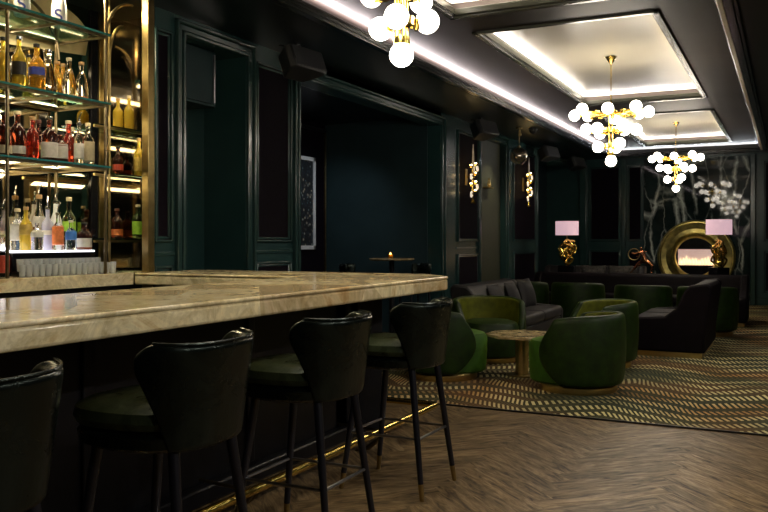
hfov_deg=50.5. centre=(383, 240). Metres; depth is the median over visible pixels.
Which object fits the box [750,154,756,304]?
trim
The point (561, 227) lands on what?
table lamp
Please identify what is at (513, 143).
wall
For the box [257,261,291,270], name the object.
trim
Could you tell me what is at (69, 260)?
shot glass
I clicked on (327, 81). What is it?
trim
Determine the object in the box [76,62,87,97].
bottle
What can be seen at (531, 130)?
ceiling camera
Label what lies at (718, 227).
table lamp
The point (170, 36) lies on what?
trim
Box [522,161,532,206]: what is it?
wall sconce
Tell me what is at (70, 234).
bottle
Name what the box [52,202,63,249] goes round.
bottle
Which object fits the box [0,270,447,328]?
countertop
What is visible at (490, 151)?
wall
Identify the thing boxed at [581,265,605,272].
cushion
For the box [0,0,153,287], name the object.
shelving
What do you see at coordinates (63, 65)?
bottle
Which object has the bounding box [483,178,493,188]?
wall ornament
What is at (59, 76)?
bottle
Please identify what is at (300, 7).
trim
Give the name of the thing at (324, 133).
trim
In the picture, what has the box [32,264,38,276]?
shot glass
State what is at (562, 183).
wall
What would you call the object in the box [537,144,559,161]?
ceiling speaker
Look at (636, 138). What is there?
trim
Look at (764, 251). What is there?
trim
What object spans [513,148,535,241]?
trim
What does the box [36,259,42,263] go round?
shot glass
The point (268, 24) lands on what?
ceiling
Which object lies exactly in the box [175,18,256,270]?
trim
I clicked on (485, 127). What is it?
grille
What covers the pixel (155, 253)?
trim
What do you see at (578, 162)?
grille
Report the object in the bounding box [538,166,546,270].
wall
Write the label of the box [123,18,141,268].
mirror
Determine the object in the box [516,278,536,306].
cushion
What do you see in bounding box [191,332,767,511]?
floor
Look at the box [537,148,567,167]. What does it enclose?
wall
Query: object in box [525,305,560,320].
seat cushion
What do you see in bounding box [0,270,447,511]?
bar counter
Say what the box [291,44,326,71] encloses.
grille
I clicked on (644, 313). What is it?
seat cushion
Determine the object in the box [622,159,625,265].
trim
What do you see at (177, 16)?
wall
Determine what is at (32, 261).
shot glass
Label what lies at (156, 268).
trim
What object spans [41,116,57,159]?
bottle
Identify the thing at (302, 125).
trim
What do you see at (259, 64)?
trim
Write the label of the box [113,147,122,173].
bottle
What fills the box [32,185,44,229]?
bottle
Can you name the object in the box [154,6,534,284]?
wall
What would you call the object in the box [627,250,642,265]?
trim
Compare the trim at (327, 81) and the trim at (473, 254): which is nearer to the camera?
the trim at (327, 81)
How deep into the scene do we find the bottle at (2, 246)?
5.18 m
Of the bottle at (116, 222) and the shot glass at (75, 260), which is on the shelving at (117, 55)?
the bottle at (116, 222)
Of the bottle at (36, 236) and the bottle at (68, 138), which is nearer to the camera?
the bottle at (36, 236)
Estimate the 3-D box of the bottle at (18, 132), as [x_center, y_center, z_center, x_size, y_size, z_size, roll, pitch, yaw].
[-2.346,-0.679,5.218,0.100,0.304,0.100,0,0,-19]
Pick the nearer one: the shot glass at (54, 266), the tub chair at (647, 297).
the shot glass at (54, 266)
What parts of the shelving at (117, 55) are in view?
rod, arch panel, shelf, shelf, shelf rail, shelf rail, shelf rail, shelf, rod, shelf, shelf, rod, rod, shelf, rail, rail, rail, post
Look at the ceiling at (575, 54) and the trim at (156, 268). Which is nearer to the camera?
the trim at (156, 268)
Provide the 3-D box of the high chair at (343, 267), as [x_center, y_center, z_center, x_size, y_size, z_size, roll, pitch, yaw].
[-0.380,0.802,10.903,0.441,0.999,0.420,0,0,15]
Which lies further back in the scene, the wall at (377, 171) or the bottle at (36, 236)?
the wall at (377, 171)
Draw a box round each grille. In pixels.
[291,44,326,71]
[479,119,498,134]
[546,145,559,156]
[574,157,586,166]
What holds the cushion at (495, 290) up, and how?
on the sofa at (539, 317)
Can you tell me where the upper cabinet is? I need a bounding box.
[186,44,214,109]
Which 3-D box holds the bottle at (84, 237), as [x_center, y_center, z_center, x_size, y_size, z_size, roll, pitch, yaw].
[-2.151,-0.036,5.843,0.110,0.200,0.110,0,0,-29]
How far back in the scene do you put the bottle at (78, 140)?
5.62 m
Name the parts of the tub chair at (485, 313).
backrest, seat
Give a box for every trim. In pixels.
[154,27,173,241]
[154,252,174,255]
[154,265,173,271]
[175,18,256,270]
[257,61,291,241]
[257,250,292,253]
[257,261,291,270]
[269,0,607,156]
[293,74,446,296]
[301,124,325,132]
[324,133,325,271]
[431,0,604,19]
[438,403,767,436]
[456,247,477,248]
[457,129,478,241]
[457,253,478,283]
[472,10,706,106]
[478,135,508,281]
[512,245,535,247]
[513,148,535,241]
[513,251,535,279]
[535,149,567,271]
[579,161,586,265]
[589,166,620,240]
[589,250,620,265]
[602,109,731,145]
[614,147,760,156]
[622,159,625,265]
[627,165,642,240]
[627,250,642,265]
[715,0,767,149]
[716,0,762,149]
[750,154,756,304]
[763,160,767,241]
[763,250,767,293]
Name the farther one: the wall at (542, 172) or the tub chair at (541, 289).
the wall at (542, 172)
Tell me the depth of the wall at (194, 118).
7.31 m
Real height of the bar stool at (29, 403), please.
0.996 m
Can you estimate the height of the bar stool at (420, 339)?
0.996 m
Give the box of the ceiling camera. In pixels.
[528,128,537,133]
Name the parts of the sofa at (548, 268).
arm, arm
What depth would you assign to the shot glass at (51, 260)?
5.42 m
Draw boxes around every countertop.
[0,269,141,297]
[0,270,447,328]
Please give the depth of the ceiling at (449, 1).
6.69 m
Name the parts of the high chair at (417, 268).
backrest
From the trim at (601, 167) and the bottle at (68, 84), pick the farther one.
the trim at (601, 167)
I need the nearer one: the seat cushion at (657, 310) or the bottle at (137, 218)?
the bottle at (137, 218)
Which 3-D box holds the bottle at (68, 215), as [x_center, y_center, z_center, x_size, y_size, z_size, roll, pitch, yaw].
[-2.254,-0.125,5.832,0.093,0.378,0.093,0,0,43]
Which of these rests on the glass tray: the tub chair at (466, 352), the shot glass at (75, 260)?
the shot glass at (75, 260)
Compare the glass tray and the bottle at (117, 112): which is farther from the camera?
the bottle at (117, 112)
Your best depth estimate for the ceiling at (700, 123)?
13.87 m
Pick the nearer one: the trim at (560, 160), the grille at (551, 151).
the grille at (551, 151)
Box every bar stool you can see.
[0,357,63,511]
[73,328,253,511]
[234,309,374,511]
[339,296,456,501]
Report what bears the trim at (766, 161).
attached to the wall at (562, 183)
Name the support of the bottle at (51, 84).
on the shelving at (117, 55)
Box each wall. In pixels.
[123,14,183,269]
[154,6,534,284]
[186,108,203,269]
[204,40,292,270]
[301,119,324,271]
[325,112,477,332]
[482,141,499,281]
[500,136,536,278]
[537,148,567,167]
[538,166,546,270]
[547,152,767,297]
[644,155,749,304]
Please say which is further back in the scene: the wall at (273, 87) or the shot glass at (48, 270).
the wall at (273, 87)
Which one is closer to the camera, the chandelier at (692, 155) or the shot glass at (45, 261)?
the shot glass at (45, 261)
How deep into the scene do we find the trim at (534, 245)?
14.69 m
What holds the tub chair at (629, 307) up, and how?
on the carpet
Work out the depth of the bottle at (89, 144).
5.71 m
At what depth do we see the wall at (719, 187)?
16.76 m
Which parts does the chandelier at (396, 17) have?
globe, globe, arm, arm, globe, globe, arm, arm, globe, globe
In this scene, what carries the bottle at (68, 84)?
on the shelving at (117, 55)
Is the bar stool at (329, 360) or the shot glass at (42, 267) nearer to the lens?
the bar stool at (329, 360)
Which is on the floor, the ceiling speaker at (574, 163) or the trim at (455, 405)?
the trim at (455, 405)
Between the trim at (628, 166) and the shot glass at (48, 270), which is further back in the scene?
the trim at (628, 166)
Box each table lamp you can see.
[555,221,578,271]
[706,219,731,274]
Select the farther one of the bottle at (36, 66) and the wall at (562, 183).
the wall at (562, 183)
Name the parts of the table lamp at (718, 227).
lamp shade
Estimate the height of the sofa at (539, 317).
0.777 m
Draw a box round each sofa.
[450,278,562,350]
[534,271,748,326]
[544,265,646,272]
[637,279,721,358]
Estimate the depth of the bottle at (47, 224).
5.62 m
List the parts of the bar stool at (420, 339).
leg, leg, seat, seat, leg, backrest, leg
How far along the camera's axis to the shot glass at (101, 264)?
5.72 m
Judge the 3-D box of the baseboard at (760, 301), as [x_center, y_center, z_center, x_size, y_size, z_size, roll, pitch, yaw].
[7.855,1.214,16.182,8.300,0.148,0.025,0,0,26]
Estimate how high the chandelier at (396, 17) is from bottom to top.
1.163 m
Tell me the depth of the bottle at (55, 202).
5.83 m
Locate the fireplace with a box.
[657,220,735,274]
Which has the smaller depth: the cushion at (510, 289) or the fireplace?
the cushion at (510, 289)
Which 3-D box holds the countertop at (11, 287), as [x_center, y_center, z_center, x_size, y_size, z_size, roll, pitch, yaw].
[-2.482,0.765,5.226,0.570,1.070,2.760,0,0,26]
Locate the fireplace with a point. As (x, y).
(685, 248)
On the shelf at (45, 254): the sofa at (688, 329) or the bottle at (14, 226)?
the bottle at (14, 226)
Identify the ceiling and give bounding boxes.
[65,0,767,159]
[301,72,439,124]
[303,0,757,150]
[447,0,475,3]
[493,14,695,96]
[619,111,723,139]
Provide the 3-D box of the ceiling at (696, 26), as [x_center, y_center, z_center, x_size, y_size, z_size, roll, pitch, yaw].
[2.184,-2.025,8.572,2.980,0.350,16.900,0,0,26]
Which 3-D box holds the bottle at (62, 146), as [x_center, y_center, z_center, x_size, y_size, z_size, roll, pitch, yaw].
[-2.194,-0.632,5.526,0.097,0.210,0.097,0,0,38]
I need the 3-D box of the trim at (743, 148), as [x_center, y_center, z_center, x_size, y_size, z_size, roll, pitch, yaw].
[5.911,-1.755,16.089,2.980,0.060,0.120,0,0,26]
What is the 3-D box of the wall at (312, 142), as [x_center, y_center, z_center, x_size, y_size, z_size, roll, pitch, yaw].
[-1.770,-0.350,10.501,0.200,3.300,3.853,0,0,26]
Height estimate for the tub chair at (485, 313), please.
0.672 m
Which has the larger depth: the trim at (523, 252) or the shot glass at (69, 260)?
the trim at (523, 252)
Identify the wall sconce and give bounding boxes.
[465,144,478,203]
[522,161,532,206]
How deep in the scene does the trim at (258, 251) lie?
7.58 m
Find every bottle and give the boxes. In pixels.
[0,36,9,81]
[0,112,11,154]
[0,234,9,276]
[10,111,25,156]
[10,208,20,250]
[11,35,26,85]
[13,0,30,9]
[19,207,32,250]
[26,54,31,85]
[26,116,38,157]
[28,43,44,88]
[30,221,43,250]
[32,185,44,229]
[36,119,41,158]
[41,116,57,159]
[41,196,53,249]
[44,49,57,91]
[51,0,66,20]
[51,190,61,223]
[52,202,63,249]
[54,61,62,92]
[57,132,67,161]
[60,63,65,75]
[62,57,75,95]
[62,197,75,249]
[63,120,73,161]
[65,220,76,249]
[74,112,83,162]
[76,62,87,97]
[77,222,91,249]
[83,123,94,164]
[111,208,122,237]
[113,98,122,126]
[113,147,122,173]
[124,95,133,128]
[132,204,141,237]
[134,138,141,175]
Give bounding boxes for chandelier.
[361,0,438,66]
[569,56,653,165]
[648,122,703,191]
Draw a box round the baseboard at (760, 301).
[757,298,767,305]
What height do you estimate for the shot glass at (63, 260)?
0.078 m
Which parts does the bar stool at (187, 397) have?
leg, seat, seat, leg, leg, backrest, leg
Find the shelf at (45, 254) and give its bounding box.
[9,250,94,276]
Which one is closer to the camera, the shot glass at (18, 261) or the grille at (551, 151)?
the shot glass at (18, 261)
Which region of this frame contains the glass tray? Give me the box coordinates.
[12,271,51,276]
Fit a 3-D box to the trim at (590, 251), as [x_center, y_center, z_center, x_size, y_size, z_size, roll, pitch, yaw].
[4.792,0.620,17.695,0.684,0.860,0.035,0,0,26]
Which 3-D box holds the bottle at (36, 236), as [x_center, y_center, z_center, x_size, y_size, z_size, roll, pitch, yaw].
[-2.321,-0.036,5.450,0.082,0.200,0.082,0,0,-27]
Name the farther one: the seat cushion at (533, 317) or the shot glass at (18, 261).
the seat cushion at (533, 317)
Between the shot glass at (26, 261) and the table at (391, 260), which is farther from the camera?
the table at (391, 260)
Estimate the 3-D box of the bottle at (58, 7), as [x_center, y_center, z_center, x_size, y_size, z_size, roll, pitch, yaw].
[-2.199,-1.615,5.515,0.101,0.315,0.102,0,0,-22]
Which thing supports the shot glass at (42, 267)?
on the countertop at (11, 287)
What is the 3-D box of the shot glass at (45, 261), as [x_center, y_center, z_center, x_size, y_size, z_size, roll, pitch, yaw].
[-2.238,0.155,5.392,0.043,0.078,0.042,0,0,26]
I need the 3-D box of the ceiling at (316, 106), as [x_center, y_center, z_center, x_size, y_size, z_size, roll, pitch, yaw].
[-0.896,-1.810,10.068,1.950,0.180,3.653,0,0,26]
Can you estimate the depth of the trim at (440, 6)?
6.48 m
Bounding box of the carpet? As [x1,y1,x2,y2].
[382,305,767,433]
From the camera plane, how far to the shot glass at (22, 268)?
5.13 m
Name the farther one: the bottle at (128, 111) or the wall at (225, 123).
the wall at (225, 123)
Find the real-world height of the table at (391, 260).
1.070 m
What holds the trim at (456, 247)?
attached to the wall at (273, 87)
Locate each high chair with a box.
[339,263,354,272]
[395,263,431,332]
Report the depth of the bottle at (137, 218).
6.30 m
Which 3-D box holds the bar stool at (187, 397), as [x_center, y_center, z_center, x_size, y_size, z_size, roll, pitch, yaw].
[-0.735,0.804,2.730,0.558,0.996,0.498,0,0,24]
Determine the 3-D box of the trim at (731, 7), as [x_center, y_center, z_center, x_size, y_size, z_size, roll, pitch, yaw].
[3.457,-1.762,7.885,0.150,0.075,16.800,0,0,26]
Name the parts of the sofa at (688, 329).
arm, backrest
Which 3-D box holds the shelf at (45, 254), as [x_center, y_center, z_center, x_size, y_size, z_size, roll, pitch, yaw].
[-2.370,0.147,5.620,0.300,0.164,0.705,0,0,26]
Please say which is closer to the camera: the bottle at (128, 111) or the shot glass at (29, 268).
the shot glass at (29, 268)
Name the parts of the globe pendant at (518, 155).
globe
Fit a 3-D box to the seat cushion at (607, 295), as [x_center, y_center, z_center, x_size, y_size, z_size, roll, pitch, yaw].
[3.647,0.922,13.310,0.782,0.130,0.550,0,0,26]
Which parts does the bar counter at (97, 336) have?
foot rail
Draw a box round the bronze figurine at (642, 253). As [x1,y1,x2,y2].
[628,247,655,273]
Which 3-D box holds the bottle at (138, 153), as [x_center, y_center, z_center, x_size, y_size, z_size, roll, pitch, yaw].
[-1.917,-0.653,6.377,0.082,0.304,0.082,0,0,33]
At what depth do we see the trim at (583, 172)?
17.84 m
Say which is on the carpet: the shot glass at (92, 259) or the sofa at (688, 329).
the sofa at (688, 329)
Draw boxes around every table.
[369,258,414,332]
[486,330,545,377]
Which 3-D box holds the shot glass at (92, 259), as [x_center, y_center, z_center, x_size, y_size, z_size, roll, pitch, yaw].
[-2.058,0.155,5.754,0.043,0.078,0.042,0,0,26]
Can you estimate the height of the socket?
0.045 m
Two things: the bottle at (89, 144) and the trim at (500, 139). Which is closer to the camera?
the bottle at (89, 144)
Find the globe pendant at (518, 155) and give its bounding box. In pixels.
[510,127,527,164]
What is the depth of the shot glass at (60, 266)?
5.41 m
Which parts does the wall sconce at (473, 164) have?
plate, stem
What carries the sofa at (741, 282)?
on the carpet
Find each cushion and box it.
[486,284,503,295]
[504,281,520,298]
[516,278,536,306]
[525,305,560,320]
[526,310,543,325]
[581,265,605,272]
[605,293,613,298]
[608,265,632,272]
[639,312,668,315]
[645,308,674,312]
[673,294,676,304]
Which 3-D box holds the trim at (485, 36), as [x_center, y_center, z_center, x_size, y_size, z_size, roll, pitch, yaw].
[2.459,-1.867,8.826,1.585,0.072,4.380,0,0,26]
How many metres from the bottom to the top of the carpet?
0.011 m
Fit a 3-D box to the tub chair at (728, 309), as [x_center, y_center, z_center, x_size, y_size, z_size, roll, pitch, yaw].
[4.483,0.951,11.295,0.806,0.672,0.827,0,0,26]
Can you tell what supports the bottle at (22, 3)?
on the shelving at (117, 55)
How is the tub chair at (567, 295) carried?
on the carpet
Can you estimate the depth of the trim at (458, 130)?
11.81 m
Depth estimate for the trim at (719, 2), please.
7.68 m
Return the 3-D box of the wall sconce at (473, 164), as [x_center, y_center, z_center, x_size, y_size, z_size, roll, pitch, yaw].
[1.293,-0.989,12.078,0.172,0.882,0.358,0,0,26]
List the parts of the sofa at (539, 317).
arm, backrest, arm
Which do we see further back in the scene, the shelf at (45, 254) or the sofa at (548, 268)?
the sofa at (548, 268)
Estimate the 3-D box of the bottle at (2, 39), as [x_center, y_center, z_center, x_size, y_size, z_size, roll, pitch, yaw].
[-2.405,-1.131,5.145,0.080,0.315,0.080,0,0,10]
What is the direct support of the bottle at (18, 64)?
on the shelving at (117, 55)
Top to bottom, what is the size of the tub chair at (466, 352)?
0.672 m
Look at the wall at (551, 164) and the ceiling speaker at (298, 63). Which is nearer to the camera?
the ceiling speaker at (298, 63)
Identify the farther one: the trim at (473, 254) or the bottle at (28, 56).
the trim at (473, 254)
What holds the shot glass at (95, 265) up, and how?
on the countertop at (11, 287)
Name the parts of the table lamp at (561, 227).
lamp shade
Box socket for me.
[393,35,409,45]
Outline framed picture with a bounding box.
[301,155,315,249]
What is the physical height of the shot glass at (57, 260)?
0.078 m
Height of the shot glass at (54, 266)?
0.078 m
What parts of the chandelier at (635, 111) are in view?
globe, globe, globe, arm, arm, globe, globe, arm, globe, globe, stem, globe, globe, globe, globe, arm, arm, arm, arm, globe, globe, globe, globe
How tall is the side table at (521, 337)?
0.400 m
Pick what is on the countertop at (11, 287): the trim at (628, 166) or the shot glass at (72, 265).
the shot glass at (72, 265)
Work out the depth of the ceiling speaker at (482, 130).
11.67 m
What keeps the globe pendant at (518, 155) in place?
hanging from the ceiling at (268, 24)
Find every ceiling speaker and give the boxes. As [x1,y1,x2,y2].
[278,43,326,81]
[470,118,498,140]
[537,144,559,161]
[566,155,586,170]
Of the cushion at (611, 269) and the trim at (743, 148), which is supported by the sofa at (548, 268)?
the cushion at (611, 269)
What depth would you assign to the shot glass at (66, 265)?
5.45 m
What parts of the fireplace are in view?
plate, glow panel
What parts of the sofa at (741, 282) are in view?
arm, backrest, arm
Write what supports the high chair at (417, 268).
on the floor
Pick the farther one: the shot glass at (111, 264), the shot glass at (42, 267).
the shot glass at (111, 264)
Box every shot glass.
[16,259,23,271]
[19,265,25,276]
[23,259,29,264]
[26,265,32,276]
[30,259,36,264]
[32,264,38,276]
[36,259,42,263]
[39,264,45,275]
[43,259,48,263]
[45,264,51,275]
[48,258,54,263]
[52,264,57,275]
[55,258,60,263]
[58,264,63,275]
[61,258,66,263]
[64,263,69,274]
[67,258,72,262]
[70,263,75,274]
[73,258,78,262]
[76,263,81,274]
[81,263,87,273]
[87,263,92,273]
[89,257,95,262]
[93,263,98,273]
[98,262,103,273]
[109,262,114,272]
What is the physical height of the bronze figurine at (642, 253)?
0.464 m
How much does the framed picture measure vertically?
1.320 m
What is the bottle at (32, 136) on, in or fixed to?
on the shelving at (117, 55)
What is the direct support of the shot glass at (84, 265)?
on the countertop at (11, 287)
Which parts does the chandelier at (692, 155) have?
globe, globe, globe, globe, globe, globe, globe, globe, globe, arm, globe, globe, globe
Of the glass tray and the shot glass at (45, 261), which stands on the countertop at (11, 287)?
the glass tray
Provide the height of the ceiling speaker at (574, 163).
0.321 m
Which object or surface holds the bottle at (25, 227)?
on the shelf at (45, 254)
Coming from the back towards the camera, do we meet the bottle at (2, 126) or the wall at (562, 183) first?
the wall at (562, 183)
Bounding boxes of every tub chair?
[407,312,486,381]
[452,295,525,363]
[529,311,625,395]
[531,282,548,303]
[551,282,604,317]
[570,298,638,367]
[614,285,672,313]
[676,286,738,336]
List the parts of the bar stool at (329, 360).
leg, seat, seat, leg, leg, backrest, leg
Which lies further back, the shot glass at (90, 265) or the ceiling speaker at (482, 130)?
the ceiling speaker at (482, 130)
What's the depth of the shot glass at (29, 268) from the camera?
5.18 m
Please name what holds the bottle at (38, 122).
on the shelving at (117, 55)
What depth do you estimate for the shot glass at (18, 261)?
5.19 m
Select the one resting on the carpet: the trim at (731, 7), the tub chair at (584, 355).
the tub chair at (584, 355)
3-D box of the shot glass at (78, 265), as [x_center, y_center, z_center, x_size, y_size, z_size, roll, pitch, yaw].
[-2.083,0.190,5.558,0.043,0.078,0.042,0,0,26]
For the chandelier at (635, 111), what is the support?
hanging from the ceiling at (575, 54)

